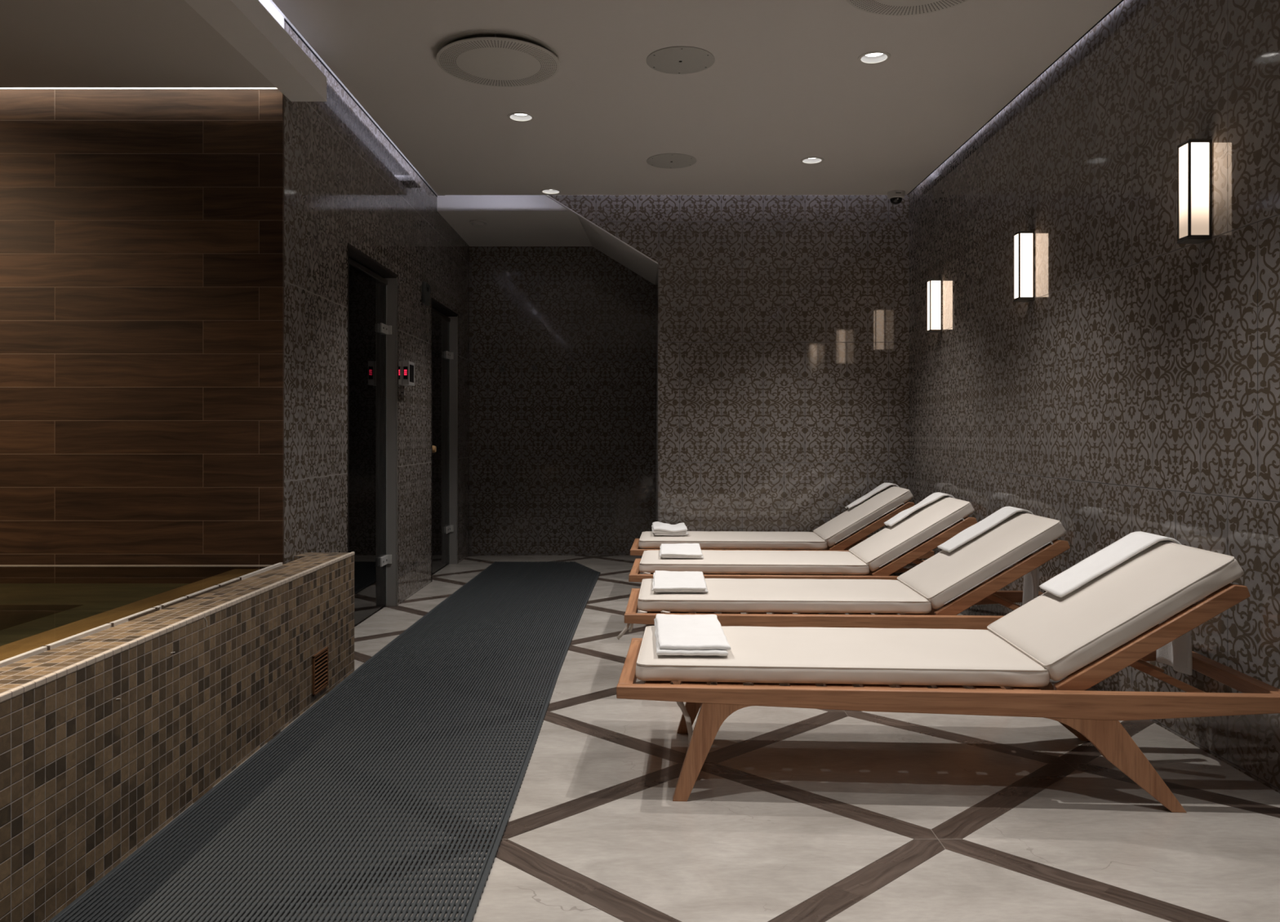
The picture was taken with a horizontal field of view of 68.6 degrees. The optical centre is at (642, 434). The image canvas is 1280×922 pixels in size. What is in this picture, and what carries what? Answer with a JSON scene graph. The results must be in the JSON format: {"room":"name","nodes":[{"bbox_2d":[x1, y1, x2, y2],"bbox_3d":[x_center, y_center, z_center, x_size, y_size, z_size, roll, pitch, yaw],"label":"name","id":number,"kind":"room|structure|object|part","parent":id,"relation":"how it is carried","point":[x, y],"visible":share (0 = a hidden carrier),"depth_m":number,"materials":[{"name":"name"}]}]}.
{"room":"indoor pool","nodes":[
{"label":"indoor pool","id":0,"kind":"room"},
{"bbox_2d":[0,0,275,87],"bbox_3d":[-3.065,-1.471,0.660,3.070,0.040,6.520,0,0,0],"label":"ceiling","id":1,"kind":"structure","parent":0,"point":[44,43],"depth_m":3.51,"materials":[{"name":"paint"}]},
{"bbox_2d":[0,89,284,583],"bbox_3d":[-3.068,-0.276,4.012,3.063,2.700,0.014,0,0,0],"label":"wall","id":2,"kind":"structure","parent":0,"point":[142,231],"depth_m":4.00,"materials":[{"name":"brown wood"}]},
{"bbox_2d":[0,87,278,89],"bbox_3d":[-3.068,-1.550,4.004,3.063,0.152,0.004,0,0,0],"label":"trim","id":3,"kind":"structure","parent":2,"relation":"attached to","point":[1,88],"depth_m":4.00,"materials":[{"name":"white paint"}]},
{"bbox_2d":[184,0,326,102],"bbox_3d":[-1.488,-1.619,0.743,0.225,0.336,6.685,0,0,0],"label":"ceiling","id":4,"kind":"structure","parent":0,"point":[255,28],"depth_m":3.56,"materials":[{"name":"white paint"}]},
{"bbox_2d":[284,21,469,604],"bbox_3d":[-1.603,-0.351,6.180,0.134,2.850,4.320,0,0,0],"label":"wall","id":5,"kind":"structure","parent":0,"point":[345,183],"depth_m":4.79,"materials":[{"name":"tile"}]},
{"bbox_2d":[268,0,444,197],"bbox_3d":[-1.536,-1.812,2.210,0.121,0.050,9.620,0,0,0],"label":"trim","id":6,"kind":"structure","parent":5,"relation":"attached to","point":[270,1],"depth_m":4.78,"materials":[{"name":"white paint"}]},
{"bbox_2d":[347,243,398,625],"bbox_3d":[-1.602,0.038,5.382,0.138,2.072,0.998,0,0,0],"label":"door","id":7,"kind":"structure","parent":5,"relation":"in","point":[372,287],"depth_m":5.59,"materials":[{"name":"glass"}]},
{"bbox_3d":[-1.603,0.064,5.381,0.008,1.996,0.944,0,0,0],"label":"glass pane","id":8,"kind":"part","parent":7,"relation":"part of","materials":[{"name":"black glass"}]},
{"bbox_3d":[-1.603,-0.948,5.381,0.024,0.028,0.958,0,0,0],"label":"rail","id":9,"kind":"part","parent":7,"relation":"part of","materials":[{"name":"silver metal"}]},
{"bbox_2d":[398,361,414,386],"bbox_3d":[-1.502,-0.388,5.973,0.066,0.149,0.154,0,0,0],"label":"control panel","id":10,"kind":"object","parent":5,"relation":"attached to","point":[406,369],"visible":1,"depth_m":5.90,"materials":[{"name":"metal"}]},
{"bbox_2d":[422,281,430,306],"bbox_3d":[-1.522,-0.991,6.600,0.027,0.150,0.150,0,0,0],"label":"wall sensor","id":11,"kind":"object","parent":5,"relation":"attached to","point":[425,286],"visible":1,"depth_m":6.56,"materials":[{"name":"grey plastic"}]},
{"bbox_2d":[431,297,457,582],"bbox_3d":[-1.603,0.038,7.311,0.158,2.072,0.970,0,0,0],"label":"door","id":12,"kind":"structure","parent":5,"relation":"in","point":[444,322],"depth_m":7.62,"materials":[{"name":"glass"}]},
{"bbox_3d":[-1.603,0.109,6.930,0.158,0.056,0.056,0,0,0],"label":"knob","id":13,"kind":"part","parent":12,"relation":"part of","materials":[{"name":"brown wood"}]},
{"bbox_3d":[-1.603,0.064,7.310,0.008,1.996,0.916,0,0,0],"label":"glass pane","id":14,"kind":"part","parent":12,"relation":"part of","materials":[{"name":"black glass"}]},
{"bbox_3d":[-1.603,-0.948,7.310,0.024,0.028,0.930,0,0,0],"label":"rail","id":15,"kind":"part","parent":12,"relation":"part of","materials":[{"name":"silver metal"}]},
{"bbox_2d":[437,195,591,246],"bbox_3d":[-1.002,-1.765,7.680,1.109,0.184,1.320,0,0,0],"label":"ceiling","id":16,"kind":"structure","parent":0,"point":[513,220],"depth_m":7.30,"materials":[{"name":"paint"}]},
{"bbox_2d":[469,219,487,227],"bbox_3d":[-1.290,-1.655,7.370,0.136,0.037,0.136,0,0,0],"label":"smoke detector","id":17,"kind":"object","parent":16,"relation":"attached to","point":[476,223],"visible":1,"depth_m":7.33,"materials":[{"name":"white plastic"}]},
{"bbox_2d":[469,246,654,555],"bbox_3d":[-0.712,-0.376,8.390,1.849,2.900,0.100,0,0,0],"label":"wall","id":18,"kind":"structure","parent":0,"point":[562,462],"depth_m":8.34,"materials":[{"name":"tile"}]},
{"bbox_2d":[577,215,657,284],"bbox_3d":[-0.342,-1.506,7.526,0.911,0.562,1.628,0,0,0],"label":"ceiling","id":19,"kind":"structure","parent":0,"point":[600,240],"depth_m":7.55,"materials":[{"name":"paint"}]},
{"bbox_2d":[654,266,657,522],"bbox_3d":[0.153,-0.301,7.545,0.080,2.750,1.590,0,0,0],"label":"wall","id":20,"kind":"structure","parent":0,"point":[656,278],"depth_m":7.32,"materials":[{"name":"stone"}]},
{"bbox_2d":[271,0,1121,195],"bbox_3d":[0.210,-1.696,1.975,3.274,0.045,9.150,0,0,0],"label":"ceiling","id":21,"kind":"structure","parent":0,"point":[786,83],"depth_m":4.50,"materials":[{"name":"paint"}]},
{"bbox_2d":[435,30,559,87],"bbox_3d":[-0.635,-1.682,4.147,0.542,0.091,0.542,0,0,0],"label":"ceiling vent","id":22,"kind":"object","parent":21,"relation":"in","point":[486,58],"visible":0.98,"depth_m":4.09,"materials":[{"name":"white metal"}]},
{"bbox_2d":[506,112,534,121],"bbox_3d":[-0.639,-1.682,4.936,0.143,0.026,0.143,0,0,0],"label":"recessed light","id":23,"kind":"object","parent":21,"relation":"in","point":[517,117],"visible":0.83,"depth_m":4.97,"materials":[{"name":"white metal"}]},
{"bbox_2d":[540,188,560,194],"bbox_3d":[-0.629,-1.682,6.448,0.143,0.026,0.143,0,0,0],"label":"recessed light","id":24,"kind":"object","parent":21,"relation":"in","point":[547,191],"visible":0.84,"depth_m":6.49,"materials":[{"name":"white metal"}]},
{"bbox_2d":[646,153,696,168],"bbox_3d":[0.179,-1.670,5.730,0.306,0.006,0.306,0,0,0],"label":"ceiling speaker","id":25,"kind":"object","parent":21,"relation":"attached to","point":[668,161],"visible":1,"depth_m":5.72,"materials":[{"name":"grey paint"}]},
{"bbox_2d":[646,46,715,74],"bbox_3d":[0.171,-1.670,4.190,0.306,0.006,0.306,0,0,0],"label":"ceiling speaker","id":26,"kind":"object","parent":21,"relation":"attached to","point":[673,60],"visible":1,"depth_m":4.17,"materials":[{"name":"grey paint"}]},
{"bbox_2d":[800,156,823,164],"bbox_3d":[1.036,-1.682,5.718,0.143,0.026,0.143,0,0,0],"label":"recessed light","id":27,"kind":"object","parent":21,"relation":"in","point":[812,160],"visible":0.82,"depth_m":5.76,"materials":[{"name":"white metal"}]},
{"bbox_2d":[857,51,890,64],"bbox_3d":[1.029,-1.682,4.160,0.143,0.026,0.143,0,0,0],"label":"recessed light","id":28,"kind":"object","parent":21,"relation":"in","point":[872,57],"visible":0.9,"depth_m":4.19,"materials":[{"name":"white metal"}]},
{"bbox_2d":[887,190,905,204],"bbox_3d":[1.752,-1.631,6.469,0.120,0.084,0.121,0,0,0],"label":"security camera","id":29,"kind":"object","parent":21,"relation":"attached to","point":[895,197],"visible":1,"depth_m":6.43,"materials":[{"name":"white plastic"}]},
{"bbox_2d":[845,0,968,16],"bbox_3d":[1.000,-1.682,3.400,0.542,0.091,0.542,0,0,0],"label":"ceiling vent","id":30,"kind":"object","parent":21,"relation":"in","point":[883,7],"visible":1,"depth_m":3.58,"materials":[{"name":"white metal"}]},
{"bbox_2d":[124,555,1279,921],"bbox_3d":[-1.347,1.124,2.920,6.707,0.100,11.040,0,0,0],"label":"floor","id":31,"kind":"structure","parent":0,"point":[789,815],"depth_m":2.59,"materials":[{"name":"stone"}]},
{"bbox_2d":[0,551,354,921],"bbox_3d":[-2.953,0.800,0.831,3.294,0.548,6.862,0,0,0],"label":"plunge pool","id":32,"kind":"object","parent":31,"relation":"on","point":[122,705],"visible":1,"depth_m":2.58,"materials":[{"name":"tile"}]},
{"bbox_3d":[-1.487,0.557,0.630,0.014,0.060,6.460,0,0,0],"label":"overflow rail","id":33,"kind":"part","parent":32,"relation":"part of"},
{"bbox_2d":[312,646,328,697],"bbox_3d":[-1.304,0.959,3.800,0.008,0.160,0.170,0,0,0],"label":"vent grille","id":34,"kind":"object","parent":32,"relation":"attached to","point":[320,660],"visible":1,"depth_m":3.80,"materials":[{"name":"brown wood"}]},
{"bbox_3d":[-1.307,0.959,3.800,0.001,0.140,0.150,0,0,0],"label":"plate","id":35,"kind":"part","parent":34,"relation":"part of","materials":[{"name":"brown metal"}]},
{"bbox_2d":[48,561,599,921],"bbox_3d":[-0.823,1.069,4.432,1.010,0.009,6.880,0,0,0],"label":"mat","id":36,"kind":"object","parent":31,"relation":"on","point":[154,883],"visible":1,"depth_m":2.81,"materials":[{"name":"grey rubber"}]},
{"bbox_2d":[630,485,933,559],"bbox_3d":[0.899,0.714,6.306,1.930,0.720,0.660,0,0,2],"label":"sun lounger","id":37,"kind":"object","parent":31,"relation":"on","point":[830,536],"visible":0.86,"depth_m":6.05,"materials":[{"name":"beige fabric"}]},
{"bbox_3d":[-0.041,0.757,6.344,0.045,0.035,0.588,0,0,2],"label":"rail","id":38,"kind":"part","parent":37,"relation":"part of","materials":[{"name":"brown wood"}]},
{"bbox_2d":[651,521,688,535],"bbox_3d":[0.186,0.640,6.405,0.259,0.061,0.404,0,0,2],"label":"folded towel","id":39,"kind":"object","parent":37,"relation":"on","point":[658,528],"visible":1,"depth_m":6.22,"materials":[{"name":"white fabric"}]},
{"bbox_2d":[638,531,827,550],"bbox_3d":[0.597,0.709,6.324,1.220,0.069,0.575,0,0,2],"label":"seat cushion","id":40,"kind":"object","parent":37,"relation":"on","point":[707,540],"depth_m":6.06,"materials":[{"name":"beige fabric"}]},
{"bbox_3d":[0.912,0.778,6.618,1.930,0.076,0.036,0,0,2],"label":"rail","id":41,"kind":"part","parent":37,"relation":"part of","materials":[{"name":"brown wood"}]},
{"bbox_3d":[0.887,0.778,5.994,1.930,0.076,0.036,0,0,2],"label":"rail","id":42,"kind":"part","parent":37,"relation":"part of","materials":[{"name":"brown wood"}]},
{"bbox_2d":[813,485,913,546],"bbox_3d":[1.469,0.539,6.289,0.563,0.368,0.576,0,0,2],"label":"cushion","id":43,"kind":"object","parent":37,"relation":"on","point":[881,504],"depth_m":6.02,"materials":[{"name":"beige fabric"}]},
{"bbox_2d":[844,483,898,509],"bbox_3d":[1.608,0.554,6.495,0.383,0.441,0.148,0,0,2],"label":"towel","id":44,"kind":"object","parent":37,"relation":"on","point":[882,486],"visible":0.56,"depth_m":6.45,"materials":[{"name":"white fabric"}]},
{"bbox_3d":[1.473,0.610,6.010,0.544,0.353,0.030,0,0,2],"label":"backrest rail","id":45,"kind":"part","parent":37,"relation":"part of","materials":[{"name":"brown wood"}]},
{"bbox_2d":[628,496,990,613],"bbox_3d":[0.908,0.714,5.221,1.930,0.720,0.660,0,0,3],"label":"sun lounger","id":46,"kind":"object","parent":31,"relation":"on","point":[873,558],"visible":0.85,"depth_m":4.97,"materials":[{"name":"beige fabric"}]},
{"bbox_3d":[-0.033,0.757,5.264,0.045,0.035,0.588,0,0,3],"label":"rail","id":47,"kind":"part","parent":46,"relation":"part of","materials":[{"name":"brown wood"}]},
{"bbox_2d":[659,543,703,558],"bbox_3d":[0.218,0.656,5.308,0.249,0.029,0.481,0,0,3],"label":"folded towel","id":48,"kind":"object","parent":46,"relation":"on","point":[667,550],"visible":1,"depth_m":5.20,"materials":[{"name":"white fabric"}]},
{"bbox_2d":[639,550,870,575],"bbox_3d":[0.606,0.709,5.240,1.220,0.069,0.575,0,0,3],"label":"seat cushion","id":49,"kind":"object","parent":46,"relation":"on","point":[714,562],"depth_m":4.98,"materials":[{"name":"beige fabric"}]},
{"bbox_3d":[0.922,0.778,5.533,1.930,0.076,0.036,0,0,3],"label":"rail","id":50,"kind":"part","parent":46,"relation":"part of","materials":[{"name":"brown wood"}]},
{"bbox_3d":[0.894,0.778,4.909,1.930,0.076,0.036,0,0,3],"label":"rail","id":51,"kind":"part","parent":46,"relation":"part of","materials":[{"name":"brown wood"}]},
{"bbox_2d":[848,496,974,571],"bbox_3d":[1.477,0.539,5.201,0.563,0.368,0.576,0,0,3],"label":"cushion","id":52,"kind":"object","parent":46,"relation":"on","point":[877,552],"depth_m":4.93,"materials":[{"name":"beige fabric"}]},
{"bbox_2d":[884,492,955,527],"bbox_3d":[1.609,0.566,5.391,0.402,0.457,0.172,0,0,3],"label":"towel","id":53,"kind":"object","parent":46,"relation":"on","point":[933,497],"visible":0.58,"depth_m":5.36,"materials":[{"name":"white fabric"}]},
{"bbox_3d":[1.480,0.610,4.922,0.544,0.353,0.030,0,0,3],"label":"backrest rail","id":54,"kind":"part","parent":46,"relation":"part of","materials":[{"name":"brown wood"}]},
{"bbox_2d":[617,511,1070,689],"bbox_3d":[0.885,0.714,4.147,1.964,0.720,0.660,0,0,2],"label":"sun lounger","id":55,"kind":"object","parent":31,"relation":"on","point":[953,581],"visible":0.86,"depth_m":3.88,"materials":[{"name":"beige fabric"}]},
{"bbox_3d":[-0.039,0.757,4.179,0.045,0.035,0.588,0,0,2],"label":"rail","id":56,"kind":"part","parent":55,"relation":"part of","materials":[{"name":"brown wood"}]},
{"bbox_3d":[0.216,0.929,3.858,0.249,0.289,0.034,0,0,2],"label":"leg","id":57,"kind":"part","parent":55,"relation":"part of","materials":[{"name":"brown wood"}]},
{"bbox_2d":[651,570,708,592],"bbox_3d":[0.166,0.657,4.207,0.244,0.026,0.476,0,0,2],"label":"folded towel","id":58,"kind":"object","parent":55,"relation":"on","point":[664,581],"visible":1,"depth_m":4.11,"materials":[{"name":"white fabric"}]},
{"bbox_2d":[637,578,932,613],"bbox_3d":[0.599,0.709,4.162,1.220,0.069,0.575,0,0,2],"label":"seat cushion","id":59,"kind":"object","parent":55,"relation":"on","point":[724,596],"depth_m":3.91,"materials":[{"name":"beige fabric"}]},
{"bbox_3d":[0.891,0.778,3.834,1.930,0.076,0.036,0,0,2],"label":"rail","id":60,"kind":"part","parent":55,"relation":"part of","materials":[{"name":"brown wood"}]},
{"bbox_3d":[0.913,0.778,4.458,1.930,0.076,0.036,0,0,2],"label":"rail","id":61,"kind":"part","parent":55,"relation":"part of","materials":[{"name":"brown wood"}]},
{"bbox_3d":[1.370,0.942,4.442,0.403,0.264,0.034,0,0,2],"label":"leg","id":62,"kind":"part","parent":55,"relation":"part of","materials":[{"name":"brown wood"}]},
{"bbox_2d":[897,512,1066,608],"bbox_3d":[1.471,0.539,4.132,0.563,0.368,0.576,0,0,2],"label":"cushion","id":63,"kind":"object","parent":55,"relation":"on","point":[940,580],"depth_m":3.88,"materials":[{"name":"beige fabric"}]},
{"bbox_2d":[937,506,1039,605],"bbox_3d":[1.591,0.571,4.314,0.415,0.467,0.190,0,0,2],"label":"towel","id":64,"kind":"object","parent":55,"relation":"on","point":[1031,580],"visible":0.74,"depth_m":4.30,"materials":[{"name":"white fabric"}]},
{"bbox_3d":[1.477,0.610,3.853,0.544,0.353,0.030,0,0,2],"label":"backrest rail","id":65,"kind":"part","parent":55,"relation":"part of","materials":[{"name":"brown wood"}]},
{"bbox_2d":[616,540,1279,813],"bbox_3d":[0.906,0.714,3.026,1.930,0.720,0.660,0,0,3],"label":"sun lounger","id":66,"kind":"object","parent":31,"relation":"on","point":[1080,637],"visible":0.87,"depth_m":2.75,"materials":[{"name":"beige fabric"}]},
{"bbox_3d":[-0.034,0.757,3.080,0.045,0.035,0.588,0,0,3],"label":"rail","id":67,"kind":"part","parent":66,"relation":"part of","materials":[{"name":"brown wood"}]},
{"bbox_2d":[653,613,730,656],"bbox_3d":[0.154,0.653,3.089,0.227,0.035,0.514,0,0,0],"label":"folded towel","id":68,"kind":"object","parent":66,"relation":"on","point":[674,634],"visible":1,"depth_m":2.97,"materials":[{"name":"white fabric"}]},
{"bbox_3d":[0.250,0.929,3.376,0.249,0.289,0.034,0,0,3],"label":"leg","id":69,"kind":"part","parent":66,"relation":"part of","materials":[{"name":"brown wood"}]},
{"bbox_3d":[0.214,0.929,2.753,0.249,0.289,0.034,0,0,3],"label":"leg","id":70,"kind":"part","parent":66,"relation":"part of","materials":[{"name":"brown wood"}]},
{"bbox_2d":[635,626,1049,687],"bbox_3d":[0.604,0.709,3.049,1.220,0.069,0.575,0,0,3],"label":"seat cushion","id":71,"kind":"object","parent":66,"relation":"on","point":[759,656],"depth_m":2.82,"materials":[{"name":"beige fabric"}]},
{"bbox_3d":[0.924,0.778,3.337,1.930,0.076,0.036,0,0,3],"label":"rail","id":72,"kind":"part","parent":66,"relation":"part of","materials":[{"name":"brown wood"}]},
{"bbox_3d":[0.888,0.778,2.714,1.930,0.076,0.036,0,0,3],"label":"rail","id":73,"kind":"part","parent":66,"relation":"part of","materials":[{"name":"brown wood"}]},
{"bbox_3d":[1.381,0.942,3.311,0.403,0.264,0.034,0,0,3],"label":"leg","id":74,"kind":"part","parent":66,"relation":"part of","materials":[{"name":"brown wood"}]},
{"bbox_3d":[1.345,0.942,2.688,0.403,0.264,0.034,0,0,3],"label":"leg","id":75,"kind":"part","parent":66,"relation":"part of","materials":[{"name":"brown wood"}]},
{"bbox_2d":[1039,531,1192,675],"bbox_3d":[1.596,0.563,3.178,0.427,0.453,0.199,0,0,3],"label":"towel","id":76,"kind":"object","parent":66,"relation":"on","point":[1177,654],"visible":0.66,"depth_m":3.15,"materials":[{"name":"white fabric"}]},
{"bbox_2d":[988,541,1244,681],"bbox_3d":[1.475,0.539,2.999,0.563,0.368,0.576,0,0,3],"label":"cushion","id":77,"kind":"object","parent":66,"relation":"on","point":[1061,637],"depth_m":2.76,"materials":[{"name":"beige fabric"}]},
{"bbox_3d":[1.475,0.610,2.720,0.544,0.353,0.030,0,0,3],"label":"backrest rail","id":78,"kind":"part","parent":66,"relation":"part of","materials":[{"name":"brown wood"}]},
{"bbox_3d":[1.846,0.761,2.972,0.045,0.043,0.588,0,0,3],"label":"rail","id":79,"kind":"part","parent":66,"relation":"part of","materials":[{"name":"brown wood"}]},
{"bbox_2d":[548,194,909,576],"bbox_3d":[0.555,-0.356,6.725,2.705,2.861,0.050,0,0,0],"label":"wall","id":80,"kind":"structure","parent":0,"point":[784,320],"depth_m":6.70,"materials":[{"name":"tile"}]},
{"bbox_2d":[545,195,657,264],"bbox_3d":[-0.344,-1.503,6.713,0.914,0.567,0.034,0,0,0],"label":"trim","id":81,"kind":"structure","parent":80,"relation":"attached to","point":[548,196],"depth_m":6.70,"materials":[{"name":"white paint"}]},
{"bbox_2d":[909,0,1279,793],"bbox_3d":[1.957,-0.356,2.100,0.100,2.861,9.400,0,0,0],"label":"wall","id":82,"kind":"structure","parent":0,"point":[1137,388],"depth_m":3.66,"materials":[{"name":"tile"}]},
{"bbox_2d":[926,279,942,333],"bbox_3d":[1.868,-0.822,6.000,0.078,0.337,0.074,0,0,0],"label":"wall sconce","id":83,"kind":"object","parent":82,"relation":"attached to","point":[934,286],"visible":1,"depth_m":5.97,"materials":[{"name":"white glass"}]},
{"bbox_2d":[906,0,1124,195],"bbox_3d":[1.852,-1.688,1.975,0.010,0.029,9.150,0,0,0],"label":"trim","id":84,"kind":"structure","parent":82,"relation":"attached to","point":[1122,1],"depth_m":4.47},
{"bbox_2d":[1013,231,1034,302],"bbox_3d":[1.868,-0.822,4.592,0.078,0.337,0.074,0,0,0],"label":"wall sconce","id":85,"kind":"object","parent":82,"relation":"attached to","point":[1023,241],"visible":1,"depth_m":4.56,"materials":[{"name":"white glass"}]},
{"bbox_2d":[1176,138,1212,244],"bbox_3d":[1.868,-0.822,3.174,0.078,0.337,0.074,0,0,0],"label":"wall sconce","id":86,"kind":"object","parent":82,"relation":"attached to","point":[1193,155],"visible":1,"depth_m":3.14,"materials":[{"name":"white glass"}]}
]}

